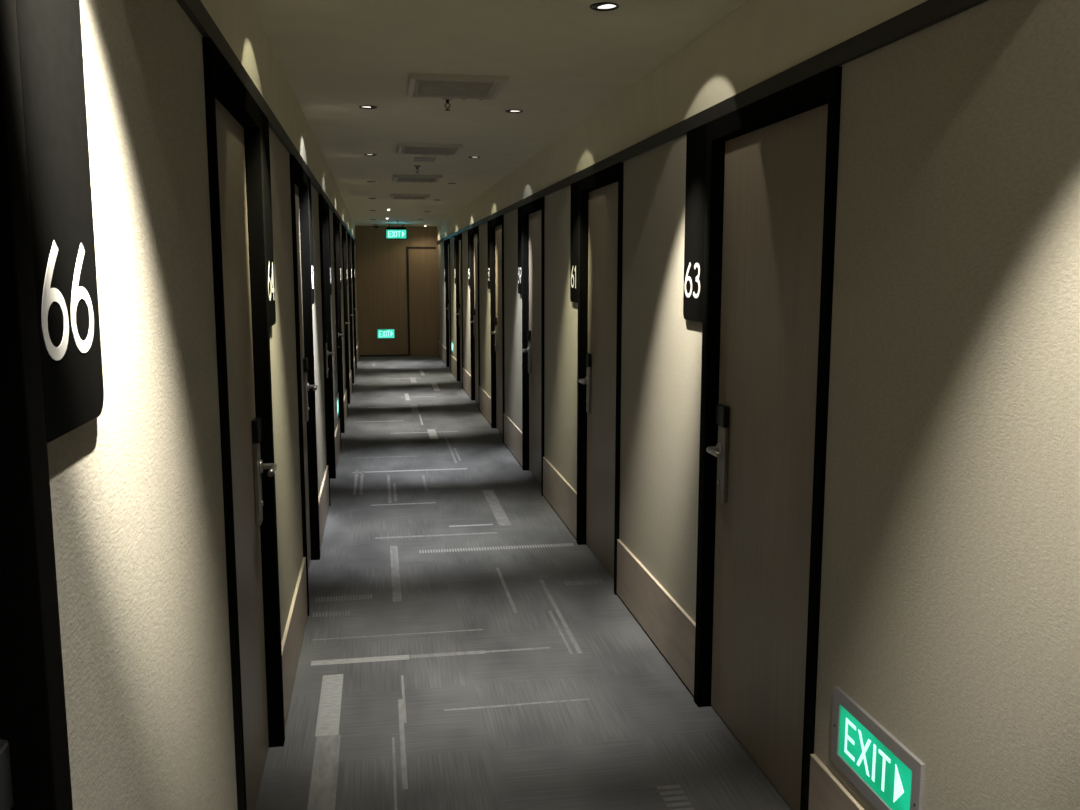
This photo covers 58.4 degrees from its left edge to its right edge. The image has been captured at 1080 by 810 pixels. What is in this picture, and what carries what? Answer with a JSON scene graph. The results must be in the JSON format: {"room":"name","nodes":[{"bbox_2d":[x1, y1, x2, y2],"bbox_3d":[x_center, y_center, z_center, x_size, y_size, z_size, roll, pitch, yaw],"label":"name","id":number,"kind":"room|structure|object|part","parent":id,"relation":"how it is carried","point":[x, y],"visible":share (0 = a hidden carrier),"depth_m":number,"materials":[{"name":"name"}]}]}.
{"room":"hotel corridor","nodes":[
{"label":"hotel corridor","id":0,"kind":"room"},
{"bbox_2d":[47,0,357,809],"bbox_3d":[-1.782,-0.716,7.967,0.140,2.434,20.750,-1,8,-9],"label":"wall","id":1,"kind":"structure","parent":0,"point":[136,489],"depth_m":1.63,"materials":[{"name":"paint"}]},
{"bbox_2d":[0,0,72,809],"bbox_3d":[-0.478,0.469,0.594,0.123,2.107,0.960,-1,8,-9],"label":"door","id":2,"kind":"structure","parent":1,"relation":"in","point":[34,749],"depth_m":0.98,"materials":[{"name":"black paint"}]},
{"bbox_2d":[16,0,103,442],"bbox_3d":[-0.545,-0.315,1.081,0.016,0.687,0.222,-1,8,-9],"label":"number sign","id":3,"kind":"object","parent":1,"relation":"attached to","point":[49,31],"visible":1,"depth_m":1.08,"materials":[{"name":"black plastic"}]},
{"bbox_2d":[202,37,284,809],"bbox_3d":[-0.838,0.176,2.718,0.123,2.107,0.960,-1,8,-9],"label":"door","id":4,"kind":"structure","parent":1,"relation":"in","point":[233,116],"depth_m":2.86,"materials":[{"name":"black paint"}]},
{"bbox_3d":[-0.898,0.248,3.075,0.016,0.265,0.070,-1,8,-9],"label":"lock plate","id":5,"kind":"part","parent":4,"relation":"part of","materials":[{"name":"silver metal"}]},
{"bbox_3d":[-0.855,0.202,3.028,0.055,0.042,0.146,-1,8,-9],"label":"lever handle","id":6,"kind":"part","parent":4,"relation":"part of","materials":[{"name":"metal"}]},
{"bbox_2d":[176,0,355,243],"bbox_3d":[-1.705,-1.625,7.854,0.016,0.049,20.750,-1,8,-9],"label":"trim","id":7,"kind":"structure","parent":1,"relation":"attached to","point":[195,10],"depth_m":2.63,"materials":[{"name":"black wood"}]},
{"bbox_2d":[261,110,275,326],"bbox_3d":[-0.906,-0.609,3.205,0.017,0.687,0.222,-1,8,-9],"label":"number sign","id":8,"kind":"object","parent":1,"relation":"attached to","point":[264,120],"visible":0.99,"depth_m":3.20,"materials":[{"name":"black plastic"}]},
{"bbox_2d":[281,557,307,724],"bbox_3d":[-0.991,0.929,3.909,0.012,0.288,1.208,-1,8,-9],"label":"baseboard","id":9,"kind":"structure","parent":1,"relation":"attached to","point":[292,639],"depth_m":3.81,"materials":[{"name":"laminate"}]},
{"bbox_2d":[289,155,319,615],"bbox_3d":[-1.199,-0.118,4.841,0.123,2.107,0.960,-1,8,-9],"label":"door","id":10,"kind":"structure","parent":1,"relation":"in","point":[306,387],"depth_m":5.16,"materials":[{"name":"black paint"}]},
{"bbox_3d":[-1.258,-0.046,5.199,0.016,0.265,0.070,-1,8,-9],"label":"lock plate","id":11,"kind":"part","parent":10,"relation":"part of","materials":[{"name":"silver metal"}]},
{"bbox_3d":[-1.216,-0.092,5.151,0.055,0.042,0.146,-1,8,-9],"label":"lever handle","id":12,"kind":"part","parent":10,"relation":"part of","materials":[{"name":"metal"}]},
{"bbox_2d":[308,176,314,303],"bbox_3d":[-1.267,-0.902,5.328,0.016,0.687,0.222,-1,8,-9],"label":"number sign","id":13,"kind":"object","parent":1,"relation":"attached to","point":[309,179],"visible":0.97,"depth_m":5.32,"materials":[{"name":"black plastic"}]},
{"bbox_2d":[318,465,328,548],"bbox_3d":[-1.351,0.635,6.032,0.012,0.288,1.208,-1,8,-9],"label":"baseboard","id":14,"kind":"structure","parent":1,"relation":"attached to","point":[323,497],"depth_m":6.00,"materials":[{"name":"laminate"}]},
{"bbox_2d":[318,193,335,505],"bbox_3d":[-1.559,-0.412,6.965,0.123,2.107,0.960,-1,8,-9],"label":"door","id":15,"kind":"structure","parent":1,"relation":"in","point":[323,205],"depth_m":7.31,"materials":[{"name":"black paint"}]},
{"bbox_3d":[-1.619,-0.340,7.322,0.016,0.265,0.070,-1,8,-9],"label":"lock plate","id":16,"kind":"part","parent":15,"relation":"part of","materials":[{"name":"silver metal"}]},
{"bbox_2d":[328,204,331,293],"bbox_3d":[-1.627,-1.196,7.452,0.016,0.687,0.222,-1,8,-9],"label":"number sign","id":17,"kind":"object","parent":1,"relation":"attached to","point":[328,204],"visible":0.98,"depth_m":7.44,"materials":[{"name":"black plastic"}]},
{"bbox_2d":[336,392,338,421],"bbox_3d":[-1.759,0.016,8.396,0.012,0.205,0.412,-1,8,-9],"label":"exit sign","id":18,"kind":"object","parent":1,"relation":"attached to","point":[337,395],"visible":1,"depth_m":8.35,"materials":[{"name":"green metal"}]},
{"bbox_2d":[335,418,340,468],"bbox_3d":[-1.712,0.341,8.156,0.012,0.288,1.208,-1,8,-9],"label":"baseboard","id":19,"kind":"structure","parent":1,"relation":"attached to","point":[337,431],"depth_m":8.15,"materials":[{"name":"laminate"}]},
{"bbox_2d":[333,213,344,440],"bbox_3d":[-1.920,-0.706,9.089,0.123,2.107,0.960,-1,8,-9],"label":"door","id":20,"kind":"structure","parent":1,"relation":"in","point":[339,335],"depth_m":9.43,"materials":[{"name":"black paint"}]},
{"bbox_2d":[339,220,340,283],"bbox_3d":[-1.988,-1.490,9.576,0.017,0.687,0.222,-1,8,-9],"label":"number sign","id":21,"kind":"object","parent":1,"relation":"attached to","point":[339,220],"visible":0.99,"depth_m":9.57,"materials":[{"name":"black plastic"}]},
{"bbox_2d":[341,225,349,410],"bbox_3d":[-2.280,-1.000,11.212,0.123,2.107,0.960,-1,8,-9],"label":"door","id":22,"kind":"structure","parent":1,"relation":"in","point":[343,228],"depth_m":11.54,"materials":[{"name":"black paint"}]},
{"bbox_2d":[344,389,347,426],"bbox_3d":[-2.072,0.047,10.280,0.012,0.288,1.208,-1,8,-9],"label":"baseboard","id":23,"kind":"structure","parent":1,"relation":"attached to","point":[345,395],"depth_m":10.27,"materials":[{"name":"laminate"}]},
{"bbox_2d":[347,232,353,390],"bbox_3d":[-2.641,-1.294,13.336,0.123,2.107,0.960,-1,8,-9],"label":"door","id":24,"kind":"structure","parent":1,"relation":"in","point":[348,234],"depth_m":13.66,"materials":[{"name":"black paint"}]},
{"bbox_2d":[350,370,351,398],"bbox_3d":[-2.433,-0.247,12.403,0.012,0.288,1.208,-1,8,-9],"label":"baseboard","id":25,"kind":"structure","parent":1,"relation":"attached to","point":[351,370],"depth_m":12.58,"materials":[{"name":"laminate"}]},
{"bbox_2d":[351,238,356,372],"bbox_3d":[-3.002,-1.588,15.460,0.123,2.107,0.960,-1,8,-9],"label":"door","id":26,"kind":"structure","parent":1,"relation":"in","point":[352,240],"depth_m":15.75,"materials":[{"name":"black paint"}]},
{"bbox_2d":[357,341,358,362],"bbox_3d":[-3.240,-0.905,17.160,0.012,0.288,2.251,-1,8,-9],"label":"baseboard","id":27,"kind":"structure","parent":1,"relation":"attached to","point":[358,341],"depth_m":17.35,"materials":[{"name":"laminate"}]},
{"bbox_2d":[355,226,438,356],"bbox_3d":[-2.694,-2.146,18.297,1.767,2.434,0.120,-1,8,-9],"label":"wall","id":28,"kind":"structure","parent":0,"point":[381,270],"depth_m":18.18,"materials":[{"name":"brown wood"}]},
{"bbox_2d":[360,354,407,356],"bbox_3d":[-2.959,-0.940,18.354,0.899,0.030,0.006,-1,8,-9],"label":"baseboard","id":29,"kind":"structure","parent":28,"relation":"attached to","point":[398,354],"depth_m":18.35,"materials":[{"name":"black wood"}]},
{"bbox_2d":[376,328,395,338],"bbox_3d":[-2.915,-1.349,18.301,0.355,0.205,0.012,-1,8,-9],"label":"exit sign","id":30,"kind":"object","parent":28,"relation":"attached to","point":[382,333],"visible":1,"depth_m":18.30,"materials":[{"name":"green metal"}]},
{"bbox_3d":[-2.915,-1.349,18.303,0.310,0.160,0.006,-1,8,-9],"label":"lit panel","id":31,"kind":"part","parent":30,"relation":"part of","materials":[{"name":"teal plastic"}]},
{"bbox_2d":[406,247,436,355],"bbox_3d":[-2.240,-1.959,18.332,0.555,2.055,0.012,-1,8,-9],"label":"door","id":32,"kind":"structure","parent":28,"relation":"in","point":[420,261],"depth_m":18.33,"materials":[{"name":"brown wood"}]},
{"bbox_2d":[252,0,746,225],"bbox_3d":[-0.965,-1.942,7.946,1.767,0.001,20.970,-1,8,-9],"label":"ceiling","id":33,"kind":"structure","parent":0,"point":[562,60],"depth_m":4.09,"materials":[{"name":"paint"}]},
{"bbox_2d":[359,105,376,108],"bbox_3d":[-0.880,-1.552,4.949,0.094,0.060,0.094,-1,8,-9],"label":"recessed light","id":34,"kind":"object","parent":33,"relation":"in","point":[364,106],"visible":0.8,"depth_m":4.98,"materials":[{"name":"white"}]},
{"bbox_2d":[386,226,406,238],"bbox_3d":[-2.549,-3.079,17.143,0.375,0.268,0.030,-1,8,-9],"label":"exit sign","id":35,"kind":"object","parent":33,"relation":"hanging from","point":[391,232],"visible":1,"depth_m":17.14,"materials":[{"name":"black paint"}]},
{"bbox_3d":[-2.549,-3.032,17.151,0.350,0.150,0.025,-1,8,-9],"label":"lit panel","id":36,"kind":"part","parent":35,"relation":"part of","materials":[{"name":"teal plastic"}]},
{"bbox_2d":[390,194,429,199],"bbox_3d":[-1.460,-2.325,10.814,0.430,0.025,0.470,-1,8,-9],"label":"ceiling vent","id":37,"kind":"object","parent":33,"relation":"in","point":[397,196],"visible":1,"depth_m":10.67,"materials":[{"name":"paint"}]},
{"bbox_2d":[395,196,423,198],"bbox_3d":[-1.460,-2.323,10.814,0.320,0.006,0.360,-1,8,-9],"label":"grille","id":38,"kind":"object","parent":37,"relation":"attached to","point":[396,197],"depth_m":10.81,"materials":[{"name":"white metal"}]},
{"bbox_2d":[392,175,442,182],"bbox_3d":[-1.108,-2.032,8.693,0.430,0.025,0.470,-1,8,-9],"label":"ceiling vent","id":39,"kind":"object","parent":33,"relation":"in","point":[402,178],"visible":1,"depth_m":8.60,"materials":[{"name":"metal"}]},
{"bbox_2d":[398,178,434,181],"bbox_3d":[-1.108,-2.029,8.693,0.320,0.006,0.360,-1,8,-9],"label":"grille","id":40,"kind":"object","parent":39,"relation":"attached to","point":[400,179],"depth_m":8.77,"materials":[{"name":"white metal"}]},
{"bbox_2d":[413,157,435,161],"bbox_3d":[-0.869,-1.845,7.275,0.160,0.006,0.240,-1,8,-9],"label":"plate","id":41,"kind":"object","parent":33,"relation":"attached to","point":[416,159],"visible":1,"depth_m":7.23,"materials":[{"name":"white metal"}]},
{"bbox_2d":[396,143,462,155],"bbox_3d":[-0.757,-1.741,6.592,0.430,0.025,0.470,-1,8,-9],"label":"ceiling vent","id":42,"kind":"object","parent":33,"relation":"in","point":[435,149],"visible":1,"depth_m":6.53,"materials":[{"name":"paint"}]},
{"bbox_2d":[405,147,453,153],"bbox_3d":[-0.757,-1.739,6.592,0.320,0.006,0.360,-1,8,-9],"label":"grille","id":43,"kind":"object","parent":42,"relation":"attached to","point":[408,150],"depth_m":6.61,"materials":[{"name":"white metal"}]},
{"bbox_2d":[443,99,452,110],"bbox_3d":[-0.449,-1.462,4.697,0.060,0.058,0.060,-1,8,-9],"label":"sprinkler","id":44,"kind":"object","parent":33,"relation":"attached to","point":[447,100],"visible":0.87,"depth_m":4.69,"materials":[{"name":"metal"}]},
{"bbox_2d":[406,73,508,99],"bbox_3d":[-0.384,-1.434,4.374,0.430,0.025,0.470,-1,8,-9],"label":"ceiling vent","id":45,"kind":"object","parent":33,"relation":"in","point":[440,86],"visible":1,"depth_m":4.31,"materials":[{"name":"metal"}]},
{"bbox_2d":[418,80,493,96],"bbox_3d":[-0.384,-1.432,4.374,0.320,0.006,0.360,-1,8,-9],"label":"grille","id":46,"kind":"object","parent":45,"relation":"attached to","point":[428,88],"depth_m":4.39,"materials":[{"name":"white metal"}]},
{"bbox_2d":[505,110,522,112],"bbox_3d":[-0.137,-1.570,5.077,0.094,0.060,0.094,-1,8,-9],"label":"recessed light","id":47,"kind":"object","parent":33,"relation":"in","point":[507,111],"visible":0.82,"depth_m":5.10,"materials":[{"name":"white"}]},
{"bbox_2d":[590,2,618,10],"bbox_3d":[0.205,-1.292,3.067,0.094,0.060,0.094,-1,8,-9],"label":"recessed light","id":48,"kind":"object","parent":33,"relation":"in","point":[603,6],"visible":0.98,"depth_m":3.10,"materials":[{"name":"white"}]},
{"bbox_2d":[254,355,791,809],"bbox_3d":[-0.965,0.499,8.284,1.767,0.061,20.970,-1,8,-9],"label":"floor","id":49,"kind":"structure","parent":0,"point":[461,649],"depth_m":4.06,"materials":[{"name":"grey carpet"}]},
{"bbox_2d":[437,0,1079,809],"bbox_3d":[-0.146,-0.754,8.240,0.140,2.434,20.750,-1,8,-9],"label":"wall","id":50,"kind":"structure","parent":0,"point":[950,595],"depth_m":2.11,"materials":[{"name":"paint"}]},
{"bbox_2d":[438,340,445,364],"bbox_3d":[-1.759,-0.943,17.433,0.012,0.288,2.200,-1,8,-9],"label":"baseboard","id":51,"kind":"structure","parent":50,"relation":"attached to","point":[441,349],"depth_m":17.43,"materials":[{"name":"laminate"}]},
{"bbox_2d":[444,241,444,281],"bbox_3d":[-1.597,-2.413,16.244,0.017,0.687,0.222,-1,8,-9],"label":"number sign","id":52,"kind":"object","parent":50,"relation":"attached to","point":[444,241],"visible":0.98,"depth_m":16.25,"materials":[{"name":"black plastic"}]},
{"bbox_2d":[445,239,450,371],"bbox_3d":[-1.468,-1.630,15.767,0.123,2.107,0.960,-1,8,-9],"label":"door","id":53,"kind":"structure","parent":50,"relation":"in","point":[447,242],"depth_m":16.10,"materials":[{"name":"black paint"}]},
{"bbox_2d":[451,339,453,353],"bbox_3d":[-1.363,-0.906,15.059,0.012,0.205,0.412,-1,8,-9],"label":"exit sign","id":54,"kind":"object","parent":50,"relation":"attached to","point":[452,341],"visible":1,"depth_m":15.04,"materials":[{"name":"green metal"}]},
{"bbox_2d":[451,354,456,378],"bbox_3d":[-1.316,-0.582,14.825,0.012,0.288,1.208,-1,8,-9],"label":"baseboard","id":55,"kind":"structure","parent":50,"relation":"attached to","point":[453,360],"depth_m":14.78,"materials":[{"name":"laminate"}]},
{"bbox_2d":[454,236,455,283],"bbox_3d":[-1.237,-2.119,14.120,0.017,0.687,0.222,-1,8,-9],"label":"number sign","id":56,"kind":"object","parent":50,"relation":"attached to","point":[454,236],"visible":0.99,"depth_m":14.13,"materials":[{"name":"black plastic"}]},
{"bbox_2d":[455,233,463,387],"bbox_3d":[-1.108,-1.337,13.643,0.123,2.107,0.960,-1,8,-9],"label":"door","id":57,"kind":"structure","parent":50,"relation":"in","point":[458,238],"depth_m":13.96,"materials":[{"name":"black paint"}]},
{"bbox_2d":[463,368,470,397],"bbox_3d":[-0.955,-0.288,12.701,0.012,0.288,1.208,-1,8,-9],"label":"baseboard","id":58,"kind":"structure","parent":50,"relation":"attached to","point":[466,376],"depth_m":12.65,"materials":[{"name":"laminate"}]},
{"bbox_2d":[468,230,469,285],"bbox_3d":[-0.876,-1.825,11.996,0.017,0.687,0.222,-1,8,-9],"label":"number sign","id":59,"kind":"object","parent":50,"relation":"attached to","point":[468,230],"visible":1,"depth_m":11.98,"materials":[{"name":"black plastic"}]},
{"bbox_2d":[469,226,479,410],"bbox_3d":[-0.747,-1.043,11.519,0.123,2.107,0.960,-1,8,-9],"label":"door","id":60,"kind":"structure","parent":50,"relation":"in","point":[473,232],"depth_m":11.82,"materials":[{"name":"black paint"}]},
{"bbox_3d":[-0.803,-0.970,11.877,0.016,0.265,0.070,-1,8,-9],"label":"lock plate","id":61,"kind":"part","parent":60,"relation":"part of","materials":[{"name":"silver metal"}]},
{"bbox_2d":[479,386,490,424],"bbox_3d":[-0.595,0.006,10.578,0.012,0.288,1.208,-1,8,-9],"label":"baseboard","id":62,"kind":"structure","parent":50,"relation":"attached to","point":[484,398],"depth_m":10.56,"materials":[{"name":"laminate"}]},
{"bbox_2d":[487,220,489,288],"bbox_3d":[-0.516,-1.531,9.873,0.017,0.687,0.222,-1,8,-9],"label":"number sign","id":63,"kind":"object","parent":50,"relation":"attached to","point":[488,222],"visible":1,"depth_m":9.87,"materials":[{"name":"black plastic"}]},
{"bbox_2d":[490,215,504,442],"bbox_3d":[-0.387,-0.749,9.396,0.123,2.107,0.960,-1,8,-9],"label":"door","id":64,"kind":"structure","parent":50,"relation":"in","point":[496,224],"depth_m":9.66,"materials":[{"name":"black paint"}]},
{"bbox_3d":[-0.443,-0.676,9.754,0.016,0.265,0.070,-1,8,-9],"label":"lock plate","id":65,"kind":"part","parent":64,"relation":"part of","materials":[{"name":"metal"}]},
{"bbox_2d":[504,413,521,466],"bbox_3d":[-0.234,0.300,8.454,0.012,0.288,1.208,-1,8,-9],"label":"baseboard","id":66,"kind":"structure","parent":50,"relation":"attached to","point":[512,433],"depth_m":8.41,"materials":[{"name":"laminate"}]},
{"bbox_2d":[518,206,521,293],"bbox_3d":[-0.155,-1.238,7.749,0.017,0.687,0.222,-1,8,-9],"label":"number sign","id":67,"kind":"object","parent":50,"relation":"attached to","point":[519,208],"visible":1,"depth_m":7.73,"materials":[{"name":"black plastic"}]},
{"bbox_2d":[522,197,544,495],"bbox_3d":[-0.026,-0.455,7.272,0.123,2.107,0.960,-1,8,-9],"label":"door","id":68,"kind":"structure","parent":50,"relation":"in","point":[533,213],"depth_m":7.46,"materials":[{"name":"black paint"}]},
{"bbox_3d":[-0.082,-0.382,7.630,0.016,0.265,0.070,-1,8,-9],"label":"lock plate","id":69,"kind":"part","parent":68,"relation":"part of","materials":[{"name":"silver metal"}]},
{"bbox_2d":[543,457,576,538],"bbox_3d":[0.126,0.594,6.330,0.012,0.288,1.208,-1,8,-9],"label":"baseboard","id":70,"kind":"structure","parent":50,"relation":"attached to","point":[557,491],"depth_m":6.25,"materials":[{"name":"laminate"}]},
{"bbox_2d":[570,181,577,302],"bbox_3d":[0.205,-0.944,5.625,0.016,0.687,0.222,-1,8,-9],"label":"number sign","id":71,"kind":"object","parent":50,"relation":"attached to","point":[574,186],"visible":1,"depth_m":5.62,"materials":[{"name":"black plastic"}]},
{"bbox_2d":[576,162,623,594],"bbox_3d":[0.335,-0.161,5.149,0.123,2.107,0.960,-1,8,-9],"label":"door","id":72,"kind":"structure","parent":50,"relation":"in","point":[600,194],"depth_m":5.23,"materials":[{"name":"black paint"}]},
{"bbox_3d":[0.251,-0.133,5.447,0.055,0.042,0.146,-1,8,-9],"label":"lever handle","id":73,"kind":"part","parent":72,"relation":"part of","materials":[{"name":"metal"}]},
{"bbox_3d":[0.278,-0.088,5.506,0.016,0.265,0.070,-1,8,-9],"label":"lock plate","id":74,"kind":"part","parent":72,"relation":"part of","materials":[{"name":"metal"}]},
{"bbox_2d":[617,539,695,696],"bbox_3d":[0.487,0.888,4.207,0.012,0.288,1.208,-1,8,-9],"label":"baseboard","id":75,"kind":"structure","parent":50,"relation":"attached to","point":[667,625],"depth_m":4.10,"materials":[{"name":"laminate"}]},
{"bbox_2d":[683,123,706,321],"bbox_3d":[0.566,-0.650,3.502,0.016,0.687,0.222,-1,8,-9],"label":"number sign","id":76,"kind":"object","parent":50,"relation":"attached to","point":[696,144],"visible":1,"depth_m":3.49,"materials":[{"name":"black plastic"}]},
{"bbox_2d":[437,0,987,243],"bbox_3d":[-0.223,-1.659,8.101,0.016,0.049,20.750,-1,8,-9],"label":"trim","id":77,"kind":"structure","parent":50,"relation":"attached to","point":[928,13],"depth_m":2.64,"materials":[{"name":"black wood"}]},
{"bbox_2d":[694,66,841,809],"bbox_3d":[0.695,0.133,3.025,0.123,2.107,0.960,-1,8,-9],"label":"door","id":78,"kind":"structure","parent":50,"relation":"in","point":[772,160],"depth_m":3.00,"materials":[{"name":"black paint"}]},
{"bbox_3d":[0.611,0.161,3.324,0.055,0.042,0.146,-1,8,-9],"label":"lever handle","id":79,"kind":"part","parent":78,"relation":"part of","materials":[{"name":"metal"}]},
{"bbox_3d":[0.639,0.206,3.383,0.016,0.265,0.070,-1,8,-9],"label":"lock plate","id":80,"kind":"part","parent":78,"relation":"part of","materials":[{"name":"metal"}]},
{"bbox_2d":[808,754,864,809],"bbox_3d":[1.124,1.407,0.456,0.012,0.288,4.538,-1,8,-9],"label":"baseboard","id":81,"kind":"structure","parent":50,"relation":"attached to","point":[826,792],"depth_m":2.56,"materials":[{"name":"laminate"}]},
{"bbox_2d":[831,685,924,809],"bbox_3d":[0.800,0.857,2.320,0.012,0.205,0.412,-1,8,-9],"label":"exit sign","id":82,"kind":"object","parent":50,"relation":"attached to","point":[885,771],"visible":1,"depth_m":2.31,"materials":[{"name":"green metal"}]},
{"bbox_3d":[0.802,0.857,2.321,0.006,0.136,0.343,-1,8,-9],"label":"lit panel","id":83,"kind":"part","parent":82,"relation":"part of","materials":[{"name":"teal plastic"}]}
]}

